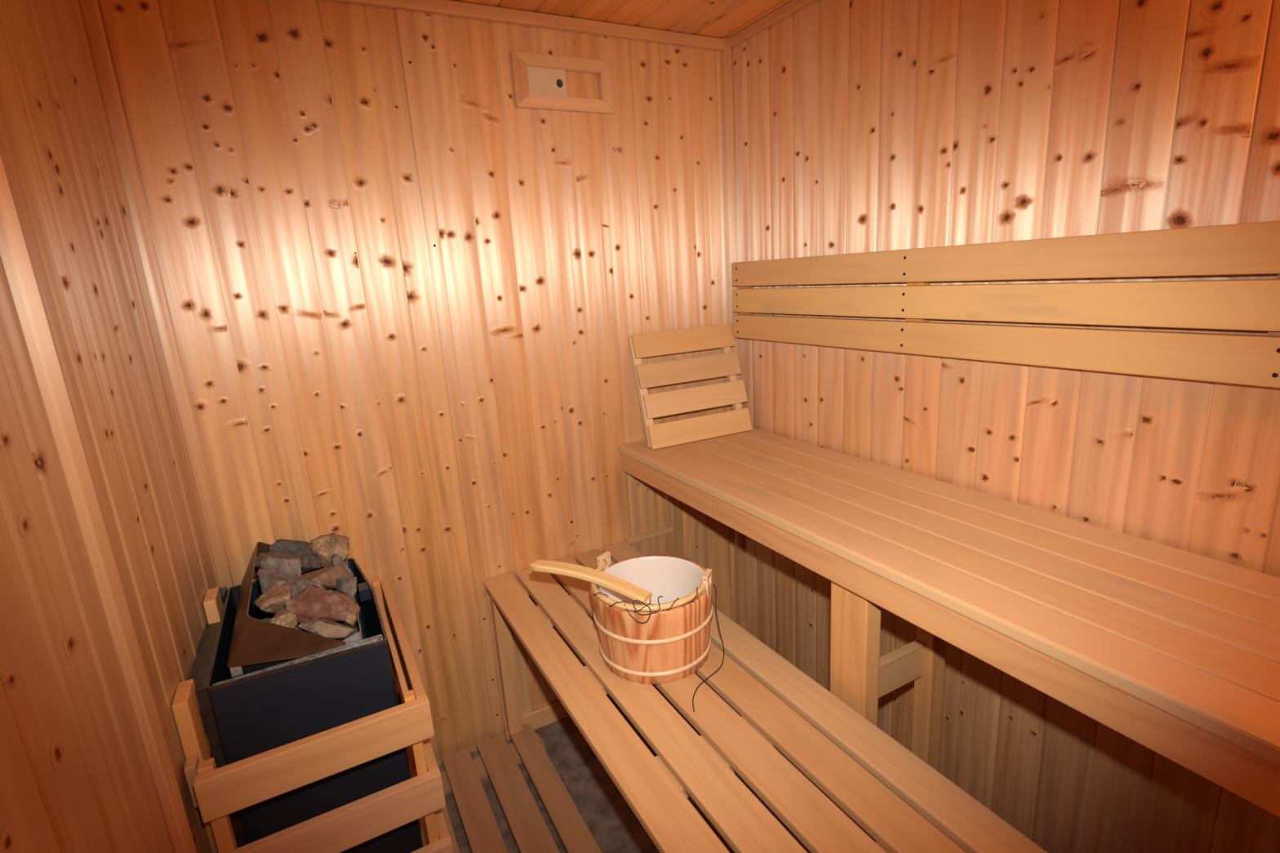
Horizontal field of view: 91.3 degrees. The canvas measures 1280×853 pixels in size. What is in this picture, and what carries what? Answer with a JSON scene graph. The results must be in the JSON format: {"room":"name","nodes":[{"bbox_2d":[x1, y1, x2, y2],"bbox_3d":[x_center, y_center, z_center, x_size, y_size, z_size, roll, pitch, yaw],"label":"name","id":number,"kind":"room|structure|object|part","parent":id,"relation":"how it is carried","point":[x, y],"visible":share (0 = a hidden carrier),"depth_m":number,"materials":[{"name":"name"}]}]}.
{"room":"spa","nodes":[
{"label":"spa","id":0,"kind":"room"},
{"bbox_2d":[0,0,220,852],"bbox_3d":[-0.528,0.292,0.395,0.031,2.030,2.295,-10,15,-24],"label":"wall","id":1,"kind":"structure","parent":0,"point":[76,776],"depth_m":0.87,"materials":[{"name":"brown wood"}]},
{"bbox_2d":[0,155,196,852],"bbox_3d":[-0.727,0.204,0.852,0.016,1.990,0.042,-11,15,-27],"label":"wall plank","id":2,"kind":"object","parent":1,"relation":"attached to","point":[14,255],"depth_m":0.82,"materials":[{"name":"brown wood"}]},
{"bbox_2d":[97,0,736,768],"bbox_3d":[-0.363,-0.045,1.741,1.580,2.030,0.031,-11,15,-27],"label":"wall","id":3,"kind":"structure","parent":0,"point":[272,143],"depth_m":1.58,"materials":[{"name":"brown wood"}]},
{"bbox_2d":[78,0,235,589],"bbox_3d":[-0.984,0.083,1.394,0.028,2.000,0.019,-11,15,-27],"label":"wall plank","id":4,"kind":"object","parent":3,"relation":"attached to","point":[90,10],"depth_m":1.29,"materials":[{"name":"brown wood"}]},
{"bbox_2d":[395,8,504,736],"bbox_3d":[-0.483,-0.013,1.658,0.032,1.940,0.009,-11,15,-27],"label":"wall plank","id":5,"kind":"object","parent":3,"relation":"attached to","point":[403,17],"depth_m":1.61,"materials":[{"name":"brown wood"}]},
{"bbox_2d":[330,0,723,50],"bbox_3d":[-0.403,-0.993,1.494,1.480,0.029,0.017,-11,15,-27],"label":"trim","id":6,"kind":"structure","parent":3,"relation":"attached to","point":[446,7],"depth_m":1.57,"materials":[{"name":"brown wood"}]},
{"bbox_2d":[509,49,615,114],"bbox_3d":[-0.195,-0.893,1.630,0.280,0.128,0.015,-11,15,-27],"label":"air vent","id":7,"kind":"object","parent":3,"relation":"in","point":[539,79],"visible":1,"depth_m":1.61,"materials":[{"name":"brown wood"}]},
{"bbox_2d":[527,66,567,97],"bbox_3d":[-0.239,-0.885,1.610,0.107,0.068,0.005,-11,15,-27],"label":"shutter","id":8,"kind":"object","parent":7,"relation":"attached to","point":[542,81],"depth_m":1.61,"materials":[{"name":"brown wood"}]},
{"bbox_2d":[504,649,721,741],"bbox_3d":[-0.021,0.852,2.093,0.880,0.062,0.011,-11,15,-27],"label":"baseboard","id":9,"kind":"structure","parent":3,"relation":"attached to","point":[548,714],"depth_m":1.95,"materials":[{"name":"brown wood"}]},
{"bbox_2d":[626,524,674,544],"bbox_3d":[0.035,0.349,2.021,0.172,0.024,0.008,-11,15,-27],"label":"trim","id":10,"kind":"structure","parent":3,"relation":"attached to","point":[666,530],"depth_m":2.02,"materials":[{"name":"brown wood"}]},
{"bbox_2d":[665,493,673,526],"bbox_3d":[0.093,0.221,2.027,0.022,0.213,0.008,-11,15,-27],"label":"trim","id":11,"kind":"structure","parent":3,"relation":"attached to","point":[669,513],"depth_m":2.04,"materials":[{"name":"brown wood"}]},
{"bbox_2d":[720,37,746,630],"bbox_3d":[0.311,-0.160,2.059,0.028,2.000,0.022,-11,15,-27],"label":"trim","id":12,"kind":"structure","parent":3,"relation":"attached to","point":[726,53],"depth_m":1.93,"materials":[{"name":"brown wood"}]},
{"bbox_2d":[452,0,791,38],"bbox_3d":[0.062,-0.813,0.504,1.700,0.031,2.270,-11,15,-27],"label":"ceiling","id":13,"kind":"structure","parent":0,"point":[721,19],"depth_m":1.60,"materials":[{"name":"brown wood"}]},
{"bbox_2d":[438,661,880,852],"bbox_3d":[0.187,1.158,0.972,1.730,0.030,2.310,-11,15,-27],"label":"floor","id":14,"kind":"structure","parent":0,"point":[612,824],"depth_m":1.67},
{"bbox_2d":[410,723,601,852],"bbox_3d":[-0.118,1.170,0.853,0.685,0.040,2.132,-11,15,-27],"label":"duckboard","id":15,"kind":"object","parent":14,"relation":"on","point":[498,761],"visible":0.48,"depth_m":1.64,"materials":[{"name":"brown wood"}]},
{"bbox_2d":[189,533,423,852],"bbox_3d":[-0.711,0.662,1.373,0.324,0.774,0.454,-11,15,-27],"label":"heater","id":16,"kind":"object","parent":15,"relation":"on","point":[261,686],"depth_m":1.18,"materials":[{"name":"black metal"}]},
{"bbox_3d":[-0.929,0.573,1.456,0.017,0.415,0.053,-11,15,-27],"label":"mounting plate","id":17,"kind":"part","parent":16,"relation":"part of","materials":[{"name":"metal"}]},
{"bbox_3d":[-0.706,0.348,1.212,0.067,0.063,0.101,-9,15,-22],"label":"heater stone","id":18,"kind":"part","parent":16,"relation":"part of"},
{"bbox_3d":[-0.742,0.328,1.281,0.096,0.066,0.057,7,17,38],"label":"heater stone","id":19,"kind":"part","parent":16,"relation":"part of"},
{"bbox_3d":[-0.793,0.308,1.370,0.088,0.077,0.102,-15,18,-39],"label":"heater stone","id":20,"kind":"part","parent":16,"relation":"part of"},
{"bbox_3d":[-0.690,0.391,1.192,0.072,0.045,0.072,-7,14,-13],"label":"heater stone","id":21,"kind":"part","parent":16,"relation":"part of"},
{"bbox_3d":[-0.671,0.363,1.181,0.044,0.038,0.081,5,16,30],"label":"heater stone","id":22,"kind":"part","parent":16,"relation":"part of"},
{"bbox_2d":[226,542,346,667],"bbox_3d":[-0.739,0.349,1.309,0.193,0.118,0.407,-11,15,-27],"label":"hood","id":23,"kind":"object","parent":16,"relation":"attached to","point":[255,642],"depth_m":1.14,"materials":[{"name":"metal"}]},
{"bbox_3d":[-0.799,0.293,1.459,0.127,0.086,0.059,-16,18,-41],"label":"heater stone","id":24,"kind":"part","parent":16,"relation":"part of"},
{"bbox_3d":[-0.775,0.310,1.419,0.090,0.056,0.074,2,15,21],"label":"heater stone","id":25,"kind":"part","parent":16,"relation":"part of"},
{"bbox_3d":[-0.691,0.340,1.291,0.072,0.057,0.075,-12,16,-30],"label":"heater stone","id":26,"kind":"part","parent":16,"relation":"part of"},
{"bbox_3d":[-0.620,0.347,1.218,0.116,0.067,0.084,-5,14,-6],"label":"heater stone","id":27,"kind":"part","parent":16,"relation":"part of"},
{"bbox_3d":[-0.705,0.339,1.375,0.098,0.073,0.144,-2,14,8],"label":"heater stone","id":28,"kind":"part","parent":16,"relation":"part of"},
{"bbox_3d":[-0.600,0.387,1.198,0.096,0.044,0.032,-10,15,-24],"label":"heater stone","id":29,"kind":"part","parent":16,"relation":"part of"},
{"bbox_3d":[-0.731,0.293,1.471,0.088,0.075,0.095,-9,15,-21],"label":"heater stone","id":30,"kind":"part","parent":16,"relation":"part of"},
{"bbox_3d":[-0.687,0.325,1.431,0.055,0.071,0.041,7,17,38],"label":"heater stone","id":31,"kind":"part","parent":16,"relation":"part of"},
{"bbox_3d":[-0.599,0.365,1.261,0.063,0.062,0.154,-16,18,-41],"label":"heater stone","id":32,"kind":"part","parent":16,"relation":"part of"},
{"bbox_3d":[-0.634,0.353,1.355,0.084,0.067,0.041,9,18,42],"label":"heater stone","id":33,"kind":"part","parent":16,"relation":"part of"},
{"bbox_2d":[171,577,453,852],"bbox_3d":[-0.674,0.696,1.355,0.378,0.711,0.580,-11,15,-27],"label":"guard","id":34,"kind":"object","parent":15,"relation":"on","point":[220,793],"visible":0.91,"depth_m":1.09,"materials":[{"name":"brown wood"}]},
{"bbox_3d":[-0.745,0.773,1.127,0.022,0.677,0.075,-11,15,-27],"label":"wall post","id":35,"kind":"part","parent":34,"relation":"part of","materials":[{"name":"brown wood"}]},
{"bbox_3d":[-0.881,0.698,1.400,0.022,0.711,0.070,-11,15,-27],"label":"wall post","id":36,"kind":"part","parent":34,"relation":"part of","materials":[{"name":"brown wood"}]},
{"bbox_3d":[-0.683,0.828,1.078,0.022,0.585,0.022,-11,15,-27],"label":"corner post","id":37,"kind":"part","parent":34,"relation":"part of","materials":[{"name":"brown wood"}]},
{"bbox_3d":[-0.663,0.681,1.681,0.019,0.585,0.024,-11,15,-27],"label":"post","id":38,"kind":"part","parent":34,"relation":"part of","materials":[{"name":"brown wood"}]},
{"bbox_3d":[-0.408,0.776,1.220,0.019,0.585,0.022,-11,15,-27],"label":"corner post","id":39,"kind":"part","parent":34,"relation":"part of","materials":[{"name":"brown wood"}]},
{"bbox_2d":[484,542,1048,852],"bbox_3d":[0.294,0.854,0.997,0.455,0.534,2.199,-11,15,-27],"label":"bench","id":40,"kind":"object","parent":14,"relation":"on","point":[913,808],"visible":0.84,"depth_m":1.09,"materials":[{"name":"brown wood"}]},
{"bbox_3d":[-0.389,0.696,1.831,0.042,0.450,0.034,-11,15,-27],"label":"wall leg","id":41,"kind":"part","parent":40,"relation":"part of","materials":[{"name":"brown wood"}]},
{"bbox_2d":[590,551,724,711],"bbox_3d":[0.044,0.402,1.356,0.304,0.209,0.266,6,16,33],"label":"bucket","id":42,"kind":"object","parent":40,"relation":"on","point":[668,639],"visible":0.97,"depth_m":1.28,"materials":[{"name":"brown wood"}]},
{"bbox_2d":[530,560,652,604],"bbox_3d":[-0.096,0.366,1.352,0.296,0.124,0.062,4,15,28],"label":"ladle","id":43,"kind":"object","parent":42,"relation":"on","point":[624,588],"visible":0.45,"depth_m":1.32,"materials":[{"name":"brown wood"}]},
{"bbox_3d":[-0.003,0.336,1.298,0.258,0.023,0.146,4,15,27],"label":"handle","id":44,"kind":"part","parent":42,"relation":"part of","materials":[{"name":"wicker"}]},
{"bbox_3d":[0.369,0.863,1.035,0.045,0.490,0.070,-11,15,-27],"label":"leg","id":45,"kind":"part","parent":40,"relation":"part of","materials":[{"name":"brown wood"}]},
{"bbox_2d":[619,427,1279,817],"bbox_3d":[0.681,0.627,1.164,0.448,0.848,2.199,-11,15,-27],"label":"bench","id":46,"kind":"object","parent":14,"relation":"on","point":[1175,651],"visible":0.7,"depth_m":1.01,"materials":[{"name":"brown wood"}]},
{"bbox_2d":[627,324,752,449],"bbox_3d":[0.159,-0.131,1.919,0.360,0.330,0.130,-10,15,-25],"label":"backrest","id":47,"kind":"object","parent":46,"relation":"on","point":[733,392],"visible":1,"depth_m":1.90,"materials":[{"name":"brown wood"}]},
{"bbox_3d":[0.007,-0.103,1.854,0.024,0.332,0.021,-10,-2,-25],"label":"rail","id":48,"kind":"part","parent":47,"relation":"part of","materials":[{"name":"brown wood"}]},
{"bbox_3d":[0.291,-0.154,1.991,0.024,0.332,0.021,-10,-2,-25],"label":"rail","id":49,"kind":"part","parent":47,"relation":"part of","materials":[{"name":"brown wood"}]},
{"bbox_3d":[0.431,0.659,1.271,0.039,0.767,0.090,-11,15,-27],"label":"post","id":50,"kind":"part","parent":46,"relation":"part of","materials":[{"name":"brown wood"}]},
{"bbox_3d":[0.649,0.611,1.410,0.046,0.767,0.043,-11,15,-27],"label":"post","id":51,"kind":"part","parent":46,"relation":"part of","materials":[{"name":"brown wood"}]},
{"bbox_2d":[731,0,1279,852],"bbox_3d":[0.869,0.029,1.115,0.031,2.030,2.290,-11,15,-27],"label":"wall","id":52,"kind":"structure","parent":0,"point":[860,126],"depth_m":1.24,"materials":[{"name":"brown wood"}]},
{"bbox_2d":[727,0,815,48],"bbox_3d":[0.780,-0.922,0.886,0.017,0.025,2.180,-11,15,-27],"label":"trim","id":53,"kind":"structure","parent":52,"relation":"attached to","point":[792,6],"depth_m":1.67,"materials":[{"name":"brown wood"}]},
{"bbox_2d":[731,220,1279,387],"bbox_3d":[0.818,-0.204,1.037,0.047,0.229,2.146,-11,15,-27],"label":"backrest","id":54,"kind":"object","parent":52,"relation":"attached to","point":[1245,248],"visible":1,"depth_m":1.12,"materials":[{"name":"brown wood"}]}
]}

